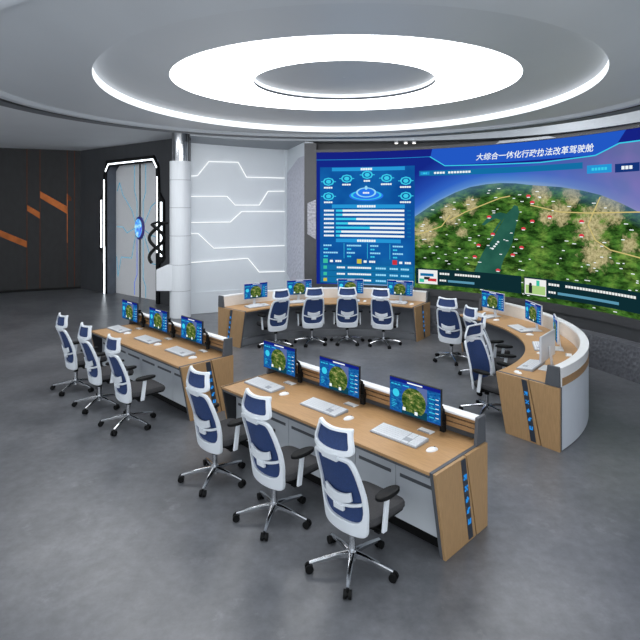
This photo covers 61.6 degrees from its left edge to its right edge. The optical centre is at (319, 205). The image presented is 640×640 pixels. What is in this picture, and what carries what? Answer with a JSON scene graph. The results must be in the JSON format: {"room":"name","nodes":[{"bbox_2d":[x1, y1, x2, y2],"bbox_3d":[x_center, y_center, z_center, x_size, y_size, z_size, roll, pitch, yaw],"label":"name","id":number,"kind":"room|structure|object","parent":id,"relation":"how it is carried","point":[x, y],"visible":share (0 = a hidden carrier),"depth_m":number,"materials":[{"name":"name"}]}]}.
{"room":"control room","nodes":[
{"label":"control room","id":0,"kind":"room"},
{"bbox_2d":[0,148,80,292],"bbox_3d":[-13.247,0.475,16.562,11.300,4.780,0.221,0,0,-23],"label":"wall","id":1,"kind":"structure","parent":0,"point":[40,189],"depth_m":18.11,"materials":[{"name":"black metal"}]},
{"bbox_2d":[81,139,171,305],"bbox_3d":[-5.796,0.475,16.687,6.900,4.780,0.200,0,0,39],"label":"wall","id":2,"kind":"structure","parent":0,"point":[93,161],"depth_m":17.88,"materials":[{"name":"paint"}]},
{"bbox_2d":[99,155,164,303],"bbox_3d":[-5.751,0.665,16.745,3.605,4.400,0.494,0,0,39],"label":"door","id":3,"kind":"structure","parent":2,"relation":"in","point":[131,199],"depth_m":17.12,"materials":[{"name":"silver metal"}]},
{"bbox_2d":[187,134,287,313],"bbox_3d":[-2.321,0.475,14.793,3.010,4.780,0.235,0,0,-24],"label":"wall","id":4,"kind":"structure","parent":0,"point":[209,280],"depth_m":14.71,"materials":[{"name":"white paint"}]},
{"bbox_2d":[192,161,276,177],"bbox_3d":[-2.209,-0.992,14.703,2.641,0.427,0.012,0,0,-24],"label":"led strip","id":5,"kind":"object","parent":4,"relation":"attached to","point":[208,161],"visible":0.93,"depth_m":14.68,"materials":[{"name":"white plastic"}]},
{"bbox_2d":[191,191,284,205],"bbox_3d":[-2.209,-0.221,14.703,2.640,0.420,0.012,0,0,-24],"label":"led strip","id":6,"kind":"object","parent":4,"relation":"attached to","point":[267,191],"visible":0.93,"depth_m":14.70,"materials":[{"name":"white plastic"}]},
{"bbox_2d":[191,211,284,222],"bbox_3d":[-2.209,0.300,14.703,2.640,0.306,0.010,0,0,-24],"label":"led strip","id":7,"kind":"object","parent":4,"relation":"attached to","point":[241,211],"visible":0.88,"depth_m":14.67,"materials":[{"name":"white plastic"}]},
{"bbox_2d":[191,258,284,272],"bbox_3d":[-2.209,1.656,14.703,2.641,0.437,0.012,0,0,-24],"label":"led strip","id":8,"kind":"object","parent":4,"relation":"attached to","point":[241,258],"visible":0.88,"depth_m":14.69,"materials":[{"name":"white plastic"}]},
{"bbox_2d":[191,233,284,248],"bbox_3d":[-2.209,0.936,14.703,2.640,0.427,0.012,0,0,-24],"label":"led strip","id":9,"kind":"object","parent":4,"relation":"attached to","point":[191,233],"visible":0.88,"depth_m":14.64,"materials":[{"name":"white plastic"}]},
{"bbox_2d":[0,35,478,150],"bbox_3d":[-2.000,-1.965,11.750,32.000,0.100,24.500,0,0,0],"label":"ceiling","id":10,"kind":"structure","parent":0,"point":[18,128],"depth_m":14.18,"materials":[{"name":"paint"}]},
{"bbox_2d":[0,0,639,138],"bbox_3d":[0.100,-1.436,4.800,6.440,0.953,6.000,0,0,0],"label":"ceiling","id":11,"kind":"structure","parent":10,"relation":"attached to","point":[49,49],"depth_m":3.81,"materials":[{"name":"paint"}]},
{"bbox_2d":[254,77,434,97],"bbox_3d":[0.220,-1.163,4.915,1.650,0.029,1.550,0,0,0],"label":"recessed light","id":12,"kind":"object","parent":11,"relation":"in","point":[433,79],"visible":0.48,"depth_m":5.54,"materials":[{"name":"white plastic"}]},
{"bbox_2d":[170,35,522,109],"bbox_3d":[0.220,-1.123,4.915,3.100,0.001,2.780,0,0,0],"label":"ring light","id":13,"kind":"object","parent":11,"relation":"attached to","point":[461,71],"visible":1,"depth_m":4.29,"materials":[{"name":"white plastic"}]},
{"bbox_2d":[92,59,608,131],"bbox_3d":[0.220,-1.030,4.930,4.200,0.070,4.600,0,0,0],"label":"light","id":14,"kind":"object","parent":11,"relation":"attached to","point":[600,76],"visible":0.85,"depth_m":6.26,"materials":[{"name":"white plastic"}]},
{"bbox_2d":[287,142,312,279],"bbox_3d":[-0.563,0.475,14.282,0.230,4.780,2.195,0,0,-15],"label":"wall","id":15,"kind":"structure","parent":0,"point":[295,175],"depth_m":14.15,"materials":[{"name":"white paint"}]},
{"bbox_2d":[0,289,639,639],"bbox_3d":[-2.000,2.915,11.750,32.000,0.100,24.500,0,0,0],"label":"floor","id":16,"kind":"structure","parent":0,"point":[101,538],"depth_m":4.75,"materials":[{"name":"concrete"}]},
{"bbox_2d":[50,312,107,395],"bbox_3d":[-3.790,2.267,8.459,0.758,1.196,0.736,0,0,-44],"label":"office chair","id":17,"kind":"object","parent":16,"relation":"on","point":[73,361],"visible":0.93,"depth_m":8.27,"materials":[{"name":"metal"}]},
{"bbox_2d":[72,322,133,413],"bbox_3d":[-3.130,2.267,7.759,0.758,1.196,0.736,0,0,-44],"label":"office chair","id":18,"kind":"object","parent":16,"relation":"on","point":[97,374],"visible":0.94,"depth_m":7.57,"materials":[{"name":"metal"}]},
{"bbox_2d":[98,334,164,435],"bbox_3d":[-2.470,2.267,7.069,0.758,1.196,0.736,0,0,-44],"label":"office chair","id":19,"kind":"object","parent":16,"relation":"on","point":[126,391],"visible":1,"depth_m":6.89,"materials":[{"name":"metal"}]},
{"bbox_2d":[91,312,232,420],"bbox_3d":[-2.574,2.369,8.374,0.840,0.992,2.986,0,0,-45],"label":"desk","id":20,"kind":"object","parent":16,"relation":"on","point":[170,370],"visible":0.65,"depth_m":7.73,"materials":[{"name":"brown wood"}]},
{"bbox_2d":[107,325,131,332],"bbox_3d":[-3.428,2.097,9.154,0.510,0.034,0.210,0,0,45],"label":"keyboard","id":21,"kind":"object","parent":20,"relation":"on","point":[117,328],"visible":1,"depth_m":9.10,"materials":[{"name":"white plastic"}]},
{"bbox_2d":[122,299,145,326],"bbox_3d":[-3.233,1.865,9.341,0.182,0.438,0.580,0,0,-45],"label":"monitor","id":22,"kind":"object","parent":20,"relation":"attached to","point":[130,310],"visible":1,"depth_m":9.22,"materials":[{"name":"black plastic"}]},
{"bbox_2d":[134,335,161,343],"bbox_3d":[-2.715,2.097,8.438,0.510,0.034,0.210,0,0,44],"label":"keyboard","id":23,"kind":"object","parent":20,"relation":"on","point":[147,339],"visible":1,"depth_m":8.39,"materials":[{"name":"white plastic"}]},
{"bbox_2d":[91,323,221,368],"bbox_3d":[-2.584,2.129,8.383,0.838,0.028,2.882,0,0,-45],"label":"countertop","id":24,"kind":"structure","parent":20,"relation":"on","point":[158,352],"depth_m":8.13,"materials":[{"name":"brown wood"}]},
{"bbox_2d":[149,306,175,337],"bbox_3d":[-2.524,1.865,8.628,0.182,0.438,0.580,0,0,-45],"label":"monitor","id":25,"kind":"object","parent":20,"relation":"attached to","point":[159,319],"visible":1,"depth_m":8.51,"materials":[{"name":"black plastic"}]},
{"bbox_2d":[165,346,195,356],"bbox_3d":[-2.024,2.097,7.744,0.210,0.034,0.510,0,0,-45],"label":"keyboard","id":26,"kind":"object","parent":20,"relation":"on","point":[176,350],"visible":1,"depth_m":7.70,"materials":[{"name":"white plastic"}]},
{"bbox_2d":[181,315,210,349],"bbox_3d":[-1.825,1.865,7.927,0.182,0.438,0.580,0,0,-45],"label":"monitor","id":27,"kind":"object","parent":20,"relation":"attached to","point":[192,329],"visible":1,"depth_m":7.82,"materials":[{"name":"black plastic"}]},
{"bbox_2d":[156,133,190,318],"bbox_3d":[-3.755,0.475,13.875,0.830,4.780,0.550,0,0,0],"label":"column","id":28,"kind":"structure","parent":16,"relation":"on","point":[174,277],"depth_m":13.65,"materials":[{"name":"metal"}]},
{"bbox_2d":[148,221,167,263],"bbox_3d":[-4.192,0.941,13.890,0.540,1.109,0.284,0,0,0],"label":"decoration","id":29,"kind":"object","parent":28,"relation":"attached to","point":[156,228],"visible":1,"depth_m":13.82,"materials":[{"name":"black plastic"}]},
{"bbox_2d":[178,365,247,496],"bbox_3d":[-1.062,2.267,5.668,0.736,1.196,0.758,0,0,45],"label":"office chair","id":30,"kind":"object","parent":16,"relation":"on","point":[213,435],"visible":1,"depth_m":5.48,"materials":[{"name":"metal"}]},
{"bbox_2d":[257,288,293,347],"bbox_3d":[-0.933,2.267,10.965,0.736,1.196,0.758,0,0,-36],"label":"office chair","id":31,"kind":"object","parent":16,"relation":"on","point":[277,320],"visible":0.96,"depth_m":10.78,"materials":[{"name":"metal"}]},
{"bbox_2d":[233,388,318,540],"bbox_3d":[-0.382,2.267,4.975,0.736,1.196,0.758,0,0,45],"label":"office chair","id":32,"kind":"object","parent":16,"relation":"on","point":[274,466],"visible":0.99,"depth_m":4.80,"materials":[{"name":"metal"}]},
{"bbox_2d":[294,287,327,347],"bbox_3d":[-0.185,2.267,11.244,0.736,1.196,0.758,0,0,-16],"label":"office chair","id":33,"kind":"object","parent":16,"relation":"on","point":[313,310],"visible":1,"depth_m":11.04,"materials":[{"name":"metal"}]},
{"bbox_2d":[218,287,429,347],"bbox_3d":[0.132,2.372,11.703,4.620,0.987,1.492,0,0,-8],"label":"curved desk","id":34,"kind":"object","parent":16,"relation":"on","point":[236,321],"visible":0.7,"depth_m":11.63,"materials":[{"name":"brown wood"}]},
{"bbox_2d":[244,282,267,304],"bbox_3d":[-1.381,1.880,11.496,0.580,0.468,0.180,0,0,-37],"label":"monitor","id":35,"kind":"object","parent":34,"relation":"on","point":[253,291],"visible":0.96,"depth_m":11.49,"materials":[{"name":"silver metal"}]},
{"bbox_2d":[244,303,269,308],"bbox_3d":[-1.318,2.097,11.285,0.510,0.034,0.210,0,0,-39],"label":"keyboard","id":36,"kind":"object","parent":34,"relation":"on","point":[261,304],"visible":1,"depth_m":11.24,"materials":[{"name":"white plastic"}]},
{"bbox_2d":[290,300,304,303],"bbox_3d":[-0.451,2.097,11.761,0.510,0.034,0.210,0,0,-19],"label":"keyboard","id":37,"kind":"object","parent":34,"relation":"on","point":[292,301],"visible":0.67,"depth_m":11.72,"materials":[{"name":"white plastic"}]},
{"bbox_2d":[286,279,311,299],"bbox_3d":[-0.466,1.880,11.972,0.580,0.468,0.180,0,0,-18],"label":"monitor","id":38,"kind":"object","parent":34,"relation":"on","point":[295,287],"visible":0.71,"depth_m":11.95,"materials":[{"name":"blue glass"}]},
{"bbox_2d":[226,298,423,312],"bbox_3d":[0.137,2.129,11.670,4.391,0.028,1.351,0,0,-8],"label":"countertop","id":39,"kind":"structure","parent":34,"relation":"on","point":[327,301],"depth_m":11.63,"materials":[{"name":"brown wood"}]},
{"bbox_2d":[338,279,362,293],"bbox_3d":[0.691,1.880,12.119,0.580,0.468,0.180,0,0,4],"label":"monitor","id":40,"kind":"object","parent":34,"relation":"on","point":[346,283],"visible":0.59,"depth_m":12.10,"materials":[{"name":"blue glass"}]},
{"bbox_2d":[390,300,407,304],"bbox_3d":[1.641,2.097,11.688,0.510,0.034,0.210,0,0,23],"label":"keyboard","id":41,"kind":"object","parent":34,"relation":"on","point":[391,301],"visible":0.74,"depth_m":11.63,"materials":[{"name":"white plastic"}]},
{"bbox_2d":[387,280,412,300],"bbox_3d":[1.771,1.880,11.855,0.580,0.468,0.180,0,0,24],"label":"monitor","id":42,"kind":"object","parent":34,"relation":"on","point":[401,288],"visible":0.91,"depth_m":11.84,"materials":[{"name":"silver metal"}]},
{"bbox_2d":[330,287,363,345],"bbox_3d":[0.572,2.267,11.306,0.736,1.196,0.758,0,0,2],"label":"office chair","id":43,"kind":"object","parent":16,"relation":"on","point":[347,311],"visible":1,"depth_m":11.10,"materials":[{"name":"metal"}]},
{"bbox_2d":[220,361,487,560],"bbox_3d":[0.164,2.369,5.555,0.840,0.992,2.966,0,0,-45],"label":"desk","id":44,"kind":"object","parent":16,"relation":"on","point":[444,491],"visible":0.59,"depth_m":4.80,"materials":[{"name":"brown wood"}]},
{"bbox_2d":[244,377,284,392],"bbox_3d":[-0.658,2.097,6.303,0.210,0.034,0.510,0,0,-44],"label":"keyboard","id":45,"kind":"object","parent":44,"relation":"on","point":[263,384],"visible":1,"depth_m":6.26,"materials":[{"name":"white plastic"}]},
{"bbox_2d":[264,340,302,382],"bbox_3d":[-0.428,1.865,6.455,0.182,0.438,0.580,0,0,-45],"label":"monitor","id":46,"kind":"object","parent":44,"relation":"attached to","point":[278,357],"visible":1,"depth_m":6.34,"materials":[{"name":"blue glass"}]},
{"bbox_2d":[279,391,288,395],"bbox_3d":[-0.404,2.099,6.019,0.116,0.030,0.064,0,0,-25],"label":"computer mouse","id":47,"kind":"object","parent":44,"relation":"on","point":[286,392],"visible":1,"depth_m":6.00,"materials":[{"name":"white plastic"}]},
{"bbox_2d":[283,381,295,384],"bbox_3d":[-0.361,2.109,6.392,0.083,0.010,0.150,0,0,-45],"label":"socket","id":48,"kind":"object","parent":44,"relation":"on","point":[286,382],"visible":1,"depth_m":6.39,"materials":[{"name":"white plastic"}]},
{"bbox_2d":[300,397,347,417],"bbox_3d":[0.037,2.097,5.605,0.510,0.034,0.210,0,0,45],"label":"keyboard","id":49,"kind":"object","parent":44,"relation":"on","point":[327,408],"visible":1,"depth_m":5.57,"materials":[{"name":"white plastic"}]},
{"bbox_2d":[320,355,365,404],"bbox_3d":[0.260,1.865,5.763,0.182,0.438,0.580,0,0,-45],"label":"monitor","id":50,"kind":"object","parent":44,"relation":"attached to","point":[343,377],"visible":1,"depth_m":5.66,"materials":[{"name":"black plastic"}]},
{"bbox_2d":[222,372,473,475],"bbox_3d":[0.153,2.129,5.564,0.838,0.028,2.862,0,0,-45],"label":"countertop","id":51,"kind":"structure","parent":44,"relation":"on","point":[450,444],"depth_m":5.24,"materials":[{"name":"brown wood"}]},
{"bbox_2d":[343,415,353,419],"bbox_3d":[0.285,2.099,5.327,0.116,0.030,0.064,0,0,-30],"label":"computer mouse","id":52,"kind":"object","parent":44,"relation":"on","point":[351,417],"visible":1,"depth_m":5.31,"materials":[{"name":"white plastic"}]},
{"bbox_2d":[343,402,358,407],"bbox_3d":[0.329,2.109,5.699,0.083,0.010,0.150,0,0,-45],"label":"socket","id":53,"kind":"object","parent":44,"relation":"on","point":[353,405],"visible":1,"depth_m":5.69,"materials":[{"name":"white plastic"}]},
{"bbox_2d":[370,422,428,448],"bbox_3d":[0.721,2.097,4.918,0.510,0.034,0.210,0,0,44],"label":"keyboard","id":54,"kind":"object","parent":44,"relation":"on","point":[413,440],"visible":1,"depth_m":4.88,"materials":[{"name":"white plastic"}]},
{"bbox_2d":[390,375,445,431],"bbox_3d":[0.943,1.865,5.077,0.182,0.438,0.580,0,0,-45],"label":"monitor","id":55,"kind":"object","parent":44,"relation":"attached to","point":[421,401],"visible":1,"depth_m":4.99,"materials":[{"name":"blue glass"}]},
{"bbox_2d":[417,427,434,434],"bbox_3d":[0.992,2.109,5.033,0.083,0.010,0.150,0,0,-45],"label":"socket","id":56,"kind":"object","parent":44,"relation":"on","point":[421,429],"visible":1,"depth_m":5.03,"materials":[{"name":"white plastic"}]},
{"bbox_2d":[426,446,437,451],"bbox_3d":[0.968,2.099,4.641,0.116,0.030,0.064,0,0,-27],"label":"computer mouse","id":57,"kind":"object","parent":44,"relation":"on","point":[430,449],"visible":1,"depth_m":4.62,"materials":[{"name":"white plastic"}]},
{"bbox_2d":[305,417,404,599],"bbox_3d":[0.295,2.267,4.295,0.736,1.196,0.758,0,0,45],"label":"office chair","id":58,"kind":"object","parent":16,"relation":"on","point":[353,505],"visible":1,"depth_m":4.12,"materials":[{"name":"metal"}]},
{"bbox_2d":[368,287,401,348],"bbox_3d":[1.332,2.267,11.132,0.736,1.196,0.758,0,0,23],"label":"office chair","id":59,"kind":"object","parent":16,"relation":"on","point":[381,311],"visible":1,"depth_m":10.93,"materials":[{"name":"plastic"}]},
{"bbox_2d":[433,296,466,365],"bbox_3d":[2.473,2.267,9.995,0.736,1.196,0.758,0,0,36],"label":"office chair","id":60,"kind":"object","parent":16,"relation":"on","point":[449,326],"visible":0.92,"depth_m":9.80,"materials":[{"name":"plastic"}]},
{"bbox_2d":[458,305,509,374],"bbox_3d":[2.754,2.267,8.995,0.758,1.196,0.736,0,0,-16],"label":"office chair","id":61,"kind":"object","parent":16,"relation":"on","point":[470,314],"visible":0.48,"depth_m":8.84,"materials":[{"name":"plastic"}]},
{"bbox_2d":[459,323,511,414],"bbox_3d":[2.335,2.267,7.356,0.736,1.196,0.758,0,0,-38],"label":"office chair","id":62,"kind":"object","parent":16,"relation":"on","point":[483,379],"visible":0.91,"depth_m":7.46,"materials":[{"name":"fabric"}]},
{"bbox_2d":[477,312,518,395],"bbox_3d":[2.784,2.267,8.206,0.758,1.196,0.736,0,0,15],"label":"office chair","id":63,"kind":"object","parent":16,"relation":"on","point":[506,358],"visible":0.47,"depth_m":8.10,"materials":[{"name":"plastic"}]},
{"bbox_2d":[459,298,588,452],"bbox_3d":[3.250,2.372,8.579,1.569,0.987,4.783,0,0,7],"label":"curved desk","id":64,"kind":"object","parent":16,"relation":"on","point":[549,409],"visible":0.72,"depth_m":6.66,"materials":[{"name":"brown wood"}]},
{"bbox_2d":[478,313,494,318],"bbox_3d":[3.084,2.097,10.277,0.210,0.034,0.510,0,0,-29],"label":"keyboard","id":65,"kind":"object","parent":64,"relation":"on","point":[479,314],"visible":0.44,"depth_m":10.13,"materials":[{"name":"white plastic"}]},
{"bbox_2d":[482,290,504,317],"bbox_3d":[3.322,1.880,10.287,0.180,0.468,0.580,0,0,-27],"label":"monitor","id":66,"kind":"object","parent":64,"relation":"on","point":[495,301],"visible":0.96,"depth_m":10.26,"materials":[{"name":"blue glass"}]},
{"bbox_2d":[460,310,577,382],"bbox_3d":[3.217,2.129,8.583,1.427,0.028,4.552,0,0,7],"label":"countertop","id":67,"kind":"structure","parent":64,"relation":"on","point":[568,347],"depth_m":8.13,"materials":[{"name":"brown wood"}]},
{"bbox_2d":[507,324,532,332],"bbox_3d":[3.424,2.097,9.197,0.210,0.034,0.510,0,0,-6],"label":"keyboard","id":68,"kind":"object","parent":64,"relation":"on","point":[517,327],"visible":1,"depth_m":9.13,"materials":[{"name":"white plastic"}]},
{"bbox_2d":[516,359,544,371],"bbox_3d":[2.788,2.097,7.090,0.210,0.034,0.510,0,0,40],"label":"keyboard","id":69,"kind":"object","parent":64,"relation":"on","point":[531,365],"visible":0.91,"depth_m":7.03,"materials":[{"name":"white plastic"}]},
{"bbox_2d":[525,300,542,331],"bbox_3d":[3.646,1.880,9.140,0.180,0.468,0.580,0,0,-5],"label":"monitor","id":70,"kind":"object","parent":64,"relation":"on","point":[533,311],"visible":0.96,"depth_m":9.11,"materials":[{"name":"silver metal"}]},
{"bbox_2d":[532,341,538,350],"bbox_3d":[3.309,2.097,8.046,0.210,0.034,0.510,0,0,18],"label":"keyboard","id":71,"kind":"object","parent":64,"relation":"on","point":[535,343],"visible":0.37,"depth_m":8.05,"materials":[{"name":"white plastic"}]},
{"bbox_2d":[538,329,554,370],"bbox_3d":[2.957,1.880,6.957,0.180,0.468,0.580,0,0,40],"label":"monitor","id":72,"kind":"object","parent":64,"relation":"on","point":[546,341],"visible":0.8,"depth_m":6.91,"materials":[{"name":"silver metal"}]},
{"bbox_2d":[553,314,563,350],"bbox_3d":[3.497,1.880,7.931,0.180,0.468,0.580,0,0,18],"label":"monitor","id":73,"kind":"object","parent":64,"relation":"on","point":[555,319],"visible":0.73,"depth_m":7.87,"materials":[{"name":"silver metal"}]},
{"bbox_2d":[430,305,639,383],"bbox_3d":[3.082,2.575,10.875,8.097,0.580,1.727,0,0,43],"label":"plinth","id":74,"kind":"object","parent":16,"relation":"on","point":[617,356],"visible":0.2,"depth_m":9.16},
{"bbox_2d":[430,296,639,342],"bbox_3d":[3.246,2.465,11.081,8.566,0.800,1.860,0,0,43],"label":"plinth","id":75,"kind":"object","parent":16,"relation":"on","point":[627,333],"visible":0.04,"depth_m":9.81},
{"bbox_2d":[317,140,502,149],"bbox_3d":[3.862,0.475,9.726,3.174,4.780,11.288,0,0,-32],"label":"wall","id":76,"kind":"structure","parent":0,"point":[377,145],"depth_m":13.21,"materials":[{"name":"grey paint"}]},
{"bbox_2d":[304,123,639,329],"bbox_3d":[3.256,0.265,11.091,8.632,3.600,1.933,0,0,43],"label":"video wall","id":77,"kind":"structure","parent":76,"relation":"attached to","point":[551,222],"depth_m":11.56,"materials":[{"name":"multicoloured glass"}]},
{"bbox_2d":[187,110,639,149],"bbox_3d":[2.578,-1.648,11.679,13.955,0.529,4.876,0,0,37],"label":"ceiling","id":78,"kind":"structure","parent":0,"point":[630,118],"depth_m":11.96,"materials":[{"name":"paint"}]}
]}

